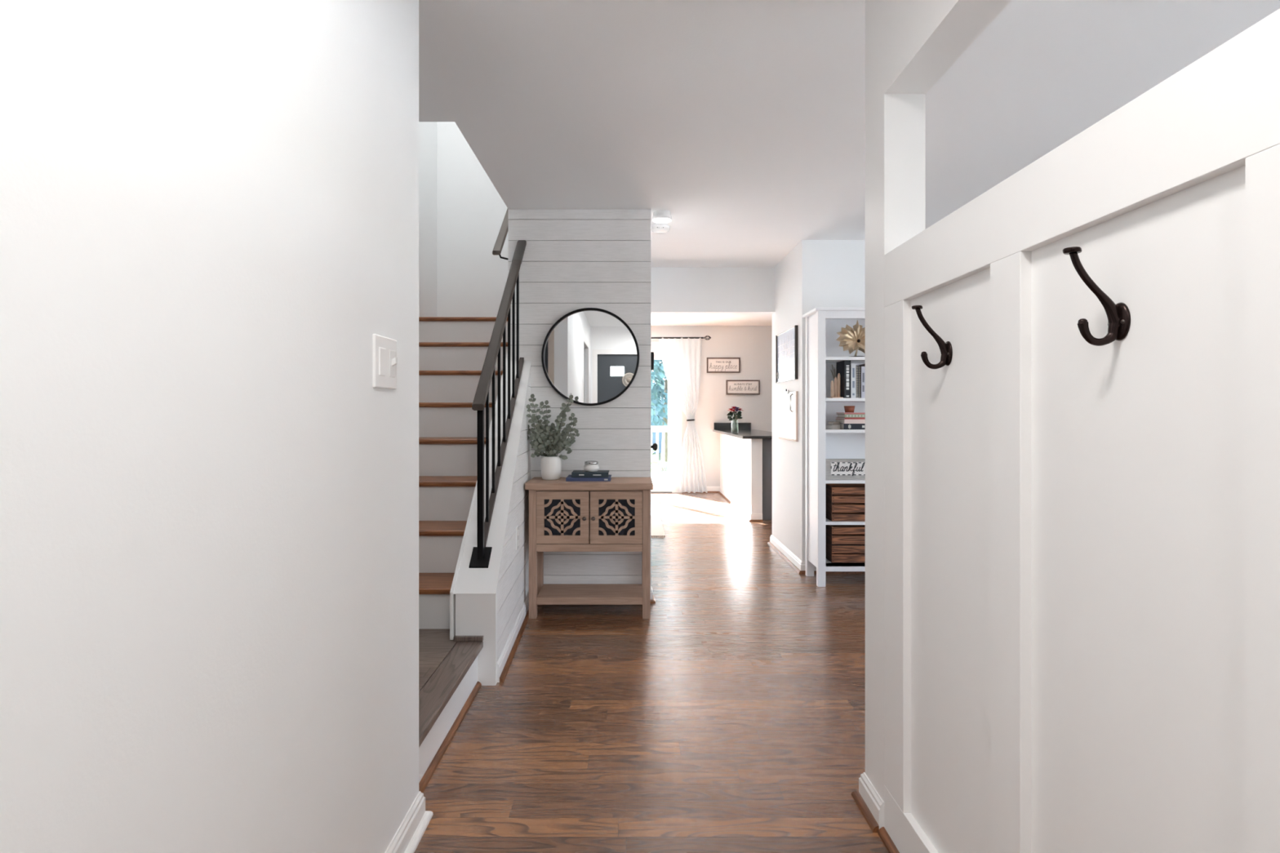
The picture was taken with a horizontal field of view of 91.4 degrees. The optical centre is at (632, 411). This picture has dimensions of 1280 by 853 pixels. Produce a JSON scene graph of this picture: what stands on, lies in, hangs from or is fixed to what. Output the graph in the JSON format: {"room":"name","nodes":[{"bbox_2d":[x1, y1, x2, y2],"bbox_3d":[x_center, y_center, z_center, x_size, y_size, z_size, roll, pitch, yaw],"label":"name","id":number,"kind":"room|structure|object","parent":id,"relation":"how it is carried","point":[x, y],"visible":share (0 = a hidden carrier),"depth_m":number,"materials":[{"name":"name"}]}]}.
{"room":"entrance hallway","nodes":[
{"label":"entrance hallway","id":0,"kind":"room"},
{"bbox_2d":[0,0,531,852],"bbox_3d":[-0.687,-0.040,1.190,0.198,2.440,5.380,0,0,0],"label":"wall","id":1,"kind":"structure","parent":0,"point":[209,209],"depth_m":0.92,"materials":[{"name":"paint"}]},
{"bbox_2d":[372,333,397,389],"bbox_3d":[-0.606,-0.121,1.546,0.020,0.127,0.137,0,0,0],"label":"light switch","id":2,"kind":"object","parent":1,"relation":"attached to","point":[384,359],"visible":1,"depth_m":1.53,"materials":[{"name":"white plastic"}]},
{"bbox_2d":[385,791,433,852],"bbox_3d":[-0.625,1.137,0.966,0.083,0.085,1.731,0,0,0],"label":"baseboard","id":3,"kind":"structure","parent":1,"relation":"attached to","point":[406,839],"depth_m":1.70,"materials":[{"name":"paint"}]},
{"bbox_2d":[468,240,526,568],"bbox_3d":[-0.686,-0.184,3.325,0.086,1.761,1.101,0,0,0],"label":"stair railing","id":4,"kind":"object","parent":1,"relation":"on","point":[481,554],"visible":1,"depth_m":3.09,"materials":[{"name":"black metal"}]},
{"bbox_2d":[497,593,528,682],"bbox_3d":[-0.597,1.137,3.302,0.029,0.085,1.156,0,0,-2],"label":"baseboard","id":5,"kind":"structure","parent":1,"relation":"attached to","point":[507,655],"depth_m":3.07,"materials":[{"name":"paint"}]},
{"bbox_2d":[515,524,519,550],"bbox_3d":[-0.607,0.665,3.300,0.010,0.120,0.072,0,0,0],"label":"wall outlet","id":6,"kind":"object","parent":1,"relation":"attached to","point":[517,531],"visible":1,"depth_m":3.29,"materials":[{"name":"white plastic"}]},
{"bbox_2d":[418,121,436,316],"bbox_3d":[-1.780,-1.320,3.650,0.120,5.000,3.700,0,0,0],"label":"wall","id":7,"kind":"structure","parent":0,"point":[427,130],"depth_m":5.24,"materials":[{"name":"paint"}]},
{"bbox_2d":[436,121,508,316],"bbox_3d":[-1.246,-1.320,5.560,1.188,5.000,0.120,0,0,0],"label":"wall","id":8,"kind":"structure","parent":0,"point":[471,280],"depth_m":5.50,"materials":[{"name":"paint"}]},
{"bbox_2d":[507,208,651,588],"bbox_3d":[-0.329,-0.040,3.886,0.887,2.440,0.013,0,0,0],"label":"wall","id":9,"kind":"structure","parent":0,"point":[573,260],"depth_m":3.88,"materials":[{"name":"grey wood"}]},
{"bbox_2d":[541,307,639,405],"bbox_3d":[-0.259,-0.340,3.864,0.604,0.604,0.028,0,0,0],"label":"round mirror","id":10,"kind":"object","parent":9,"relation":"attached to","point":[591,355],"visible":0.98,"depth_m":3.87,"materials":[{"name":"black metal"}]},
{"bbox_2d":[414,492,888,852],"bbox_3d":[0.650,1.230,3.740,7.700,0.100,11.080,0,0,0],"label":"floor","id":11,"kind":"structure","parent":0,"point":[731,717],"depth_m":2.38,"materials":[{"name":"brown wood"}]},
{"bbox_2d":[418,316,507,792],"bbox_3d":[-1.181,0.130,3.650,1.078,2.100,3.700,0,0,0],"label":"staircase","id":12,"kind":"structure","parent":11,"relation":"on","point":[452,350],"depth_m":3.34,"materials":[{"name":"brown wood"}]},
{"bbox_2d":[524,477,653,618],"bbox_3d":[-0.246,0.792,3.704,0.725,0.776,0.328,0,0,0],"label":"console table","id":13,"kind":"object","parent":11,"relation":"on","point":[614,515],"visible":1,"depth_m":3.57,"materials":[{"name":"brown wood"}]},
{"bbox_2d":[525,394,579,479],"bbox_3d":[-0.491,0.148,3.736,0.335,0.510,0.219,0,0,0],"label":"potted plant","id":14,"kind":"object","parent":13,"relation":"on","point":[551,442],"visible":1,"depth_m":3.70,"materials":[{"name":"green plant"}]},
{"bbox_2d":[565,475,611,481],"bbox_3d":[-0.258,0.394,3.722,0.259,0.020,0.186,0,0,0],"label":"book","id":15,"kind":"object","parent":13,"relation":"on","point":[568,478],"visible":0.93,"depth_m":3.63,"materials":[{"name":"blue paper"}]},
{"bbox_2d":[571,470,609,477],"bbox_3d":[-0.248,0.369,3.725,0.216,0.028,0.151,0,0,0],"label":"book","id":16,"kind":"object","parent":15,"relation":"on","point":[575,473],"visible":0.95,"depth_m":3.65,"materials":[{"name":"grey paper"}]},
{"bbox_2d":[583,461,599,471],"bbox_3d":[-0.245,0.325,3.720,0.095,0.060,0.095,0,0,0],"label":"candle jar","id":17,"kind":"object","parent":16,"relation":"on","point":[590,466],"visible":1,"depth_m":3.69,"materials":[{"name":"white glass"}]},
{"bbox_2d":[536,584,642,604],"bbox_3d":[-0.245,1.081,3.711,0.607,0.041,0.283,0,0,0],"label":"shelf","id":18,"kind":"object","parent":13,"relation":"attached to","point":[548,594],"depth_m":3.63,"materials":[{"name":"brown wood"}]},
{"bbox_2d":[650,510,665,537],"bbox_3d":[-0.645,1.173,6.639,1.910,0.011,1.621,0,0,0],"label":"area rug","id":19,"kind":"object","parent":11,"relation":"on","point":[657,530],"visible":0.09,"depth_m":6.39,"materials":[{"name":"white fabric"}]},
{"bbox_2d":[762,439,772,519],"bbox_3d":[2.451,0.735,7.050,2.098,0.890,0.460,0,0,0],"label":"base cabinet","id":20,"kind":"object","parent":11,"relation":"on","point":[766,443],"visible":0.02,"depth_m":6.82,"materials":[{"name":"grey wood"}]},
{"bbox_2d":[802,307,865,586],"bbox_3d":[1.655,0.239,4.364,0.846,1.882,0.332,0,0,0],"label":"bookcase","id":21,"kind":"object","parent":11,"relation":"on","point":[823,351],"visible":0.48,"depth_m":4.37,"materials":[{"name":"white paint"}]},
{"bbox_2d":[825,424,839,429],"bbox_3d":[1.400,0.106,4.375,0.060,0.030,0.150,0,0,0],"label":"paperback","id":22,"kind":"object","parent":21,"relation":"on","point":[827,426],"visible":0.93,"depth_m":4.32,"materials":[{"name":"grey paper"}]},
{"bbox_2d":[827,421,839,424],"bbox_3d":[1.409,0.080,4.375,0.047,0.021,0.130,0,0,0],"label":"paperback","id":23,"kind":"object","parent":22,"relation":"on","point":[829,422],"visible":0.96,"depth_m":4.33,"materials":[{"name":"beige paper"}]},
{"bbox_2d":[827,373,843,398],"bbox_3d":[1.400,-0.181,4.310,0.072,0.176,0.100,0,0,0],"label":"bookend","id":24,"kind":"object","parent":21,"relation":"on","point":[836,386],"visible":0.99,"depth_m":4.30,"materials":[{"name":"brown wood"}]},
{"bbox_2d":[836,360,850,398],"bbox_3d":[1.462,-0.222,4.330,0.043,0.256,0.171,0,0,0],"label":"book","id":25,"kind":"object","parent":21,"relation":"on","point":[843,367],"visible":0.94,"depth_m":4.25,"materials":[{"name":"black paper"}]},
{"bbox_2d":[825,483,865,521],"bbox_3d":[1.624,0.626,4.356,0.552,0.230,0.269,0,0,0],"label":"wooden crate","id":26,"kind":"object","parent":21,"relation":"on","point":[844,502],"visible":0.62,"depth_m":4.22,"materials":[{"name":"brown wood"}]},
{"bbox_2d":[825,524,865,562],"bbox_3d":[1.624,0.901,4.356,0.552,0.242,0.269,0,0,0],"label":"wooden crate","id":27,"kind":"object","parent":21,"relation":"on","point":[843,543],"visible":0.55,"depth_m":4.22,"materials":[{"name":"brown wood"}]},
{"bbox_2d":[825,458,865,479],"bbox_3d":[1.474,0.392,4.275,0.331,0.140,0.034,0,0,0],"label":"word sign","id":28,"kind":"object","parent":21,"relation":"on","point":[835,468],"visible":0.94,"depth_m":4.26,"materials":[{"name":"grey wood"}]},
{"bbox_2d":[835,320,865,356],"bbox_3d":[1.555,-0.504,4.324,0.266,0.264,0.144,0,0,-23],"label":"leaf sculpture","id":29,"kind":"object","parent":21,"relation":"on","point":[851,340],"visible":0.76,"depth_m":4.31,"materials":[{"name":"brown metal"}]},
{"bbox_2d":[837,423,865,429],"bbox_3d":[1.548,0.101,4.350,0.224,0.040,0.201,0,0,0],"label":"book","id":30,"kind":"object","parent":21,"relation":"on","point":[842,426],"visible":0.7,"depth_m":4.25,"materials":[{"name":"black paper"}]},
{"bbox_2d":[835,418,865,423],"bbox_3d":[1.550,0.066,4.350,0.219,0.029,0.201,0,0,0],"label":"book","id":31,"kind":"object","parent":30,"relation":"on","point":[842,421],"visible":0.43,"depth_m":4.25,"materials":[{"name":"white paper"}]},
{"bbox_2d":[835,417,865,419],"bbox_3d":[1.552,0.045,4.345,0.217,0.012,0.190,0,0,0],"label":"book","id":32,"kind":"object","parent":31,"relation":"on","point":[842,418],"visible":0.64,"depth_m":4.25,"materials":[{"name":"red paper"}]},
{"bbox_2d":[837,414,865,417],"bbox_3d":[1.552,0.028,4.335,0.215,0.021,0.171,0,0,0],"label":"book","id":33,"kind":"object","parent":32,"relation":"on","point":[838,415],"visible":0.62,"depth_m":4.25,"materials":[{"name":"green paper"}]},
{"bbox_2d":[836,413,865,414],"bbox_3d":[1.550,0.011,4.335,0.220,0.011,0.170,0,0,0],"label":"book","id":34,"kind":"object","parent":33,"relation":"on","point":[837,413],"visible":0.64,"depth_m":4.25,"materials":[{"name":"red paper"}]},
{"bbox_2d":[844,405,854,412],"bbox_3d":[1.494,-0.018,4.305,0.073,0.046,0.073,0,0,0],"label":"flower pot","id":35,"kind":"object","parent":34,"relation":"on","point":[847,408],"visible":1,"depth_m":4.28,"materials":[{"name":"brown ceramic"}]},
{"bbox_2d":[850,364,855,398],"bbox_3d":[1.501,-0.209,4.330,0.032,0.232,0.171,0,0,0],"label":"book","id":36,"kind":"object","parent":21,"relation":"on","point":[852,366],"visible":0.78,"depth_m":4.25,"materials":[{"name":"white paper"}]},
{"bbox_2d":[855,364,858,398],"bbox_3d":[1.527,-0.206,4.326,0.018,0.224,0.178,0,0,0],"label":"book","id":37,"kind":"object","parent":21,"relation":"on","point":[857,366],"visible":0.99,"depth_m":4.25,"materials":[{"name":"grey paper"}]},
{"bbox_2d":[856,364,861,398],"bbox_3d":[1.545,-0.206,4.326,0.018,0.226,0.178,0,0,0],"label":"book","id":38,"kind":"object","parent":21,"relation":"on","point":[860,366],"visible":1,"depth_m":4.25,"materials":[{"name":"grey paper"}]},
{"bbox_2d":[861,366,865,398],"bbox_3d":[1.568,-0.201,4.330,0.026,0.214,0.171,0,0,0],"label":"book","id":39,"kind":"object","parent":21,"relation":"on","point":[863,368],"visible":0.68,"depth_m":4.25,"materials":[{"name":"grey paper"}]},
{"bbox_2d":[651,325,772,486],"bbox_3d":[0.600,-0.040,9.210,7.200,2.440,0.120,0,0,0],"label":"wall","id":40,"kind":"structure","parent":0,"point":[753,344],"depth_m":9.15,"materials":[{"name":"white paint"}]},
{"bbox_2d":[650,342,681,493],"bbox_3d":[-0.315,0.080,9.185,2.090,2.200,0.190,0,0,0],"label":"door","id":41,"kind":"structure","parent":40,"relation":"in","point":[674,410],"depth_m":9.12,"materials":[{"name":"paint"}]},
{"bbox_2d":[651,443,657,450],"bbox_3d":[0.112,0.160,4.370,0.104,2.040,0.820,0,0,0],"label":"door knob","id":42,"kind":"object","parent":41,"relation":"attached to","point":[655,446],"depth_m":4.03,"materials":[{"name":"metal"}]},
{"bbox_2d":[651,335,711,340],"bbox_3d":[-0.310,-1.070,9.079,2.895,0.070,0.142,0,0,0],"label":"curtain rod","id":43,"kind":"object","parent":40,"relation":"attached to","point":[706,339],"visible":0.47,"depth_m":9.03,"materials":[{"name":"black metal"}]},
{"bbox_2d":[657,337,707,493],"bbox_3d":[0.727,0.051,9.042,0.715,2.241,0.078,0,0,1],"label":"curtain","id":44,"kind":"object","parent":43,"relation":"hanging from","point":[681,358],"visible":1,"depth_m":9.04,"materials":[{"name":"white fabric"}]},
{"bbox_2d":[682,486,719,493],"bbox_3d":[1.000,1.135,9.134,0.560,0.090,0.032,0,0,0],"label":"baseboard","id":45,"kind":"structure","parent":40,"relation":"attached to","point":[709,489],"depth_m":9.13,"materials":[{"name":"paint"}]},
{"bbox_2d":[706,357,740,373],"bbox_3d":[1.329,-0.682,9.134,0.488,0.223,0.029,0,0,0],"label":"wall sign","id":46,"kind":"object","parent":40,"relation":"attached to","point":[714,365],"visible":1,"depth_m":9.13,"materials":[{"name":"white wood"}]},
{"bbox_2d":[713,422,751,429],"bbox_3d":[1.460,0.209,9.136,0.540,0.098,0.023,0,0,0],"label":"backsplash","id":47,"kind":"structure","parent":40,"relation":"attached to","point":[716,425],"depth_m":9.12,"materials":[{"name":"black stone"}]},
{"bbox_2d":[725,379,759,395],"bbox_3d":[1.614,-0.358,9.134,0.492,0.214,0.029,0,0,0],"label":"wall sign","id":48,"kind":"object","parent":40,"relation":"attached to","point":[733,387],"visible":1,"depth_m":9.13,"materials":[{"name":"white wood"}]},
{"bbox_2d":[720,433,762,513],"bbox_3d":[1.341,0.736,7.945,0.119,0.889,2.410,0,0,0],"label":"wall","id":49,"kind":"structure","parent":0,"point":[740,459],"depth_m":7.23,"materials":[{"name":"paint"}]},
{"bbox_2d":[718,487,763,521],"bbox_3d":[1.326,1.137,7.926,0.148,0.085,2.429,0,0,0],"label":"baseboard","id":50,"kind":"structure","parent":49,"relation":"attached to","point":[750,517],"depth_m":7.28,"materials":[{"name":"paint"}]},
{"bbox_2d":[712,422,772,439],"bbox_3d":[2.388,0.224,7.904,2.425,0.128,2.488,0,0,0],"label":"countertop","id":51,"kind":"structure","parent":49,"relation":"on","point":[743,430],"depth_m":8.23,"materials":[{"name":"black stone"}]},
{"bbox_2d":[726,406,742,431],"bbox_3d":[1.248,0.095,7.599,0.210,0.322,0.196,0,0,0],"label":"flowers","id":52,"kind":"object","parent":51,"relation":"on","point":[735,412],"visible":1,"depth_m":7.58,"materials":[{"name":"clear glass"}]},
{"bbox_2d":[772,240,865,561],"bbox_3d":[2.772,-0.040,5.075,3.057,2.440,0.990,0,0,0],"label":"wall","id":53,"kind":"structure","parent":0,"point":[815,273],"depth_m":4.65,"materials":[{"name":"paint"}]},
{"bbox_2d":[650,267,774,314],"bbox_3d":[0.677,-1.065,5.510,1.131,0.390,0.120,0,0,0],"label":"wall","id":54,"kind":"structure","parent":53,"relation":"attached to","point":[674,291],"depth_m":5.45,"materials":[{"name":"paint"}]},
{"bbox_2d":[775,324,798,382],"bbox_3d":[1.232,-0.448,5.010,0.021,0.405,0.640,0,0,0],"label":"framed picture","id":55,"kind":"object","parent":53,"relation":"attached to","point":[786,342],"visible":1,"depth_m":4.97,"materials":[{"name":"grey paper"}]},
{"bbox_2d":[778,389,798,441],"bbox_3d":[1.224,0.021,4.969,0.035,0.405,0.562,0,0,0],"label":"clipboard","id":56,"kind":"object","parent":53,"relation":"attached to","point":[788,401],"visible":1,"depth_m":4.92,"materials":[{"name":"white plastic"}]},
{"bbox_2d":[767,534,865,573],"bbox_3d":[2.700,1.137,5.075,2.979,0.085,1.054,0,0,0],"label":"baseboard","id":57,"kind":"structure","parent":53,"relation":"attached to","point":[793,560],"depth_m":4.80,"materials":[{"name":"paint"}]},
{"bbox_2d":[418,0,1279,325],"bbox_3d":[0.650,-1.410,3.740,7.700,0.300,11.080,0,0,0],"label":"ceiling","id":58,"kind":"structure","parent":0,"point":[742,121],"depth_m":2.51,"materials":[{"name":"white paint"}]},
{"bbox_2d":[651,223,670,234],"bbox_3d":[0.190,-1.241,4.260,0.132,0.038,0.132,0,0,0],"label":"ceiling light","id":59,"kind":"object","parent":58,"relation":"attached to","point":[660,228],"visible":0.98,"depth_m":4.22,"materials":[{"name":"white plastic"}]},
{"bbox_2d":[652,209,671,223],"bbox_3d":[0.187,-1.234,3.955,0.122,0.051,0.122,0,0,0],"label":"ceiling light","id":60,"kind":"object","parent":58,"relation":"attached to","point":[660,216],"visible":1,"depth_m":3.92,"materials":[{"name":"white plastic"}]},
{"bbox_2d":[653,217,671,223],"bbox_3d":[0.187,-1.210,3.955,0.116,0.001,0.116,0,0,0],"label":"diffuser","id":61,"kind":"object","parent":60,"relation":"attached to","point":[660,220],"depth_m":3.96,"materials":[{"name":"white"}]},
{"bbox_2d":[865,0,1245,852],"bbox_3d":[0.762,-0.040,0.198,0.115,2.440,3.395,0,0,0],"label":"wall","id":62,"kind":"structure","parent":0,"point":[1138,441],"depth_m":1.00,"materials":[{"name":"white paint"}]},
{"bbox_2d":[851,772,884,832],"bbox_3d":[0.747,1.137,1.839,0.146,0.085,0.174,0,0,0],"label":"baseboard","id":63,"kind":"structure","parent":62,"relation":"attached to","point":[868,800],"depth_m":1.81,"materials":[{"name":"paint"}]},
{"bbox_2d":[877,826,900,852],"bbox_3d":[0.695,1.170,0.134,0.018,0.020,3.228,0,0,0],"label":"baseboard","id":64,"kind":"object","parent":62,"relation":"attached to","point":[882,833],"visible":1,"depth_m":1.70,"materials":[{"name":"wood"}]},
{"bbox_2d":[911,305,952,368],"bbox_3d":[0.687,-0.170,1.435,0.091,0.145,0.040,0,0,0],"label":"coat hook","id":65,"kind":"object","parent":62,"relation":"attached to","point":[945,348],"visible":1,"depth_m":1.43,"materials":[{"name":"black metal"}]},
{"bbox_2d":[884,8,1279,852],"bbox_3d":[0.762,0.370,0.125,0.115,1.620,3.250,0,0,0],"label":"trim","id":66,"kind":"structure","parent":62,"relation":"attached to","point":[1219,114],"depth_m":1.07,"materials":[{"name":"white paint"}]},
{"bbox_2d":[1062,246,1130,346],"bbox_3d":[0.687,-0.170,0.929,0.091,0.145,0.040,0,0,0],"label":"coat hook","id":67,"kind":"object","parent":62,"relation":"attached to","point":[1118,315],"visible":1,"depth_m":0.93,"materials":[{"name":"black metal"}]},
{"bbox_3d":[-0.390,-1.320,4.107,0.764,5.000,2.785,0,0,0],"label":"wall","id":68,"kind":"structure","parent":0,"visible":0},
{"bbox_2d":[492,208,508,259],"bbox_3d":[-0.829,-1.632,4.675,0.114,1.384,1.450,0,0,0],"label":"wall handrail","id":69,"kind":"object","parent":68,"relation":"attached to","point":[498,246],"visible":0.49,"depth_m":4.08,"materials":[{"name":"brown"}]},
{"bbox_3d":[-0.270,-0.040,4.756,0.764,2.440,1.728,0,0,0],"label":"wall","id":70,"kind":"structure","parent":0,"visible":0},
{"bbox_2d":[650,351,653,369],"bbox_3d":[0.124,-0.319,3.930,0.024,0.112,0.030,0,0,0],"label":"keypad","id":71,"kind":"object","parent":70,"relation":"attached to","point":[652,353],"visible":0.78,"depth_m":3.92,"materials":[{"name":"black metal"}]},
{"bbox_2d":[649,586,655,603],"bbox_3d":[-0.236,1.137,3.904,0.758,0.085,0.109,0,0,0],"label":"baseboard","id":72,"kind":"structure","parent":70,"relation":"attached to","point":[652,600],"depth_m":3.87,"materials":[{"name":"paint"}]},
{"label":"outside","id":73,"kind":"structure","parent":0,"visible":0},
{"bbox_2d":[651,471,667,484],"bbox_3d":[0.000,1.255,11.171,10.000,0.030,3.743,0,0,0],"label":"deck","id":74,"kind":"object","parent":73,"point":[656,478],"depth_m":11.72,"materials":[{"name":"white"}]},
{"bbox_2d":[650,448,658,472],"bbox_3d":[0.207,0.977,12.526,0.622,0.657,0.607,0,0,23],"label":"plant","id":75,"kind":"object","parent":74,"relation":"on","point":[654,456],"visible":0.14,"depth_m":12.51,"materials":[{"name":"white plant"}]},
{"bbox_2d":[650,426,667,467],"bbox_3d":[0.000,0.735,13.065,10.000,1.010,0.170,0,0,0],"label":"deck railing","id":76,"kind":"object","parent":74,"relation":"on","point":[654,428],"visible":0.05,"depth_m":13.00,"materials":[{"name":"paint"}]},
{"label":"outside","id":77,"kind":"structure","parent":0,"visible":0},
{"bbox_2d":[651,453,661,471],"bbox_3d":[0.000,2.030,34.640,60.000,0.100,50.720,0,0,0],"label":"ground","id":78,"kind":"structure","parent":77,"point":[660,454],"depth_m":26.60,"materials":[{"name":"white"}]},
{"bbox_2d":[651,371,664,453],"bbox_3d":[3.500,-1.220,34.000,17.800,6.400,8.800,0,0,0],"label":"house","id":79,"kind":"structure","parent":78,"relation":"on","point":[654,435],"depth_m":30.00,"materials":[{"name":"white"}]},
{"bbox_2d":[650,359,667,471],"bbox_3d":[1.140,-2.141,19.719,5.706,8.254,5.143,0,0,-4],"label":"tree","id":80,"kind":"object","parent":78,"relation":"on","point":[656,391],"visible":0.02,"depth_m":19.10,"materials":[{"name":"green plant"}]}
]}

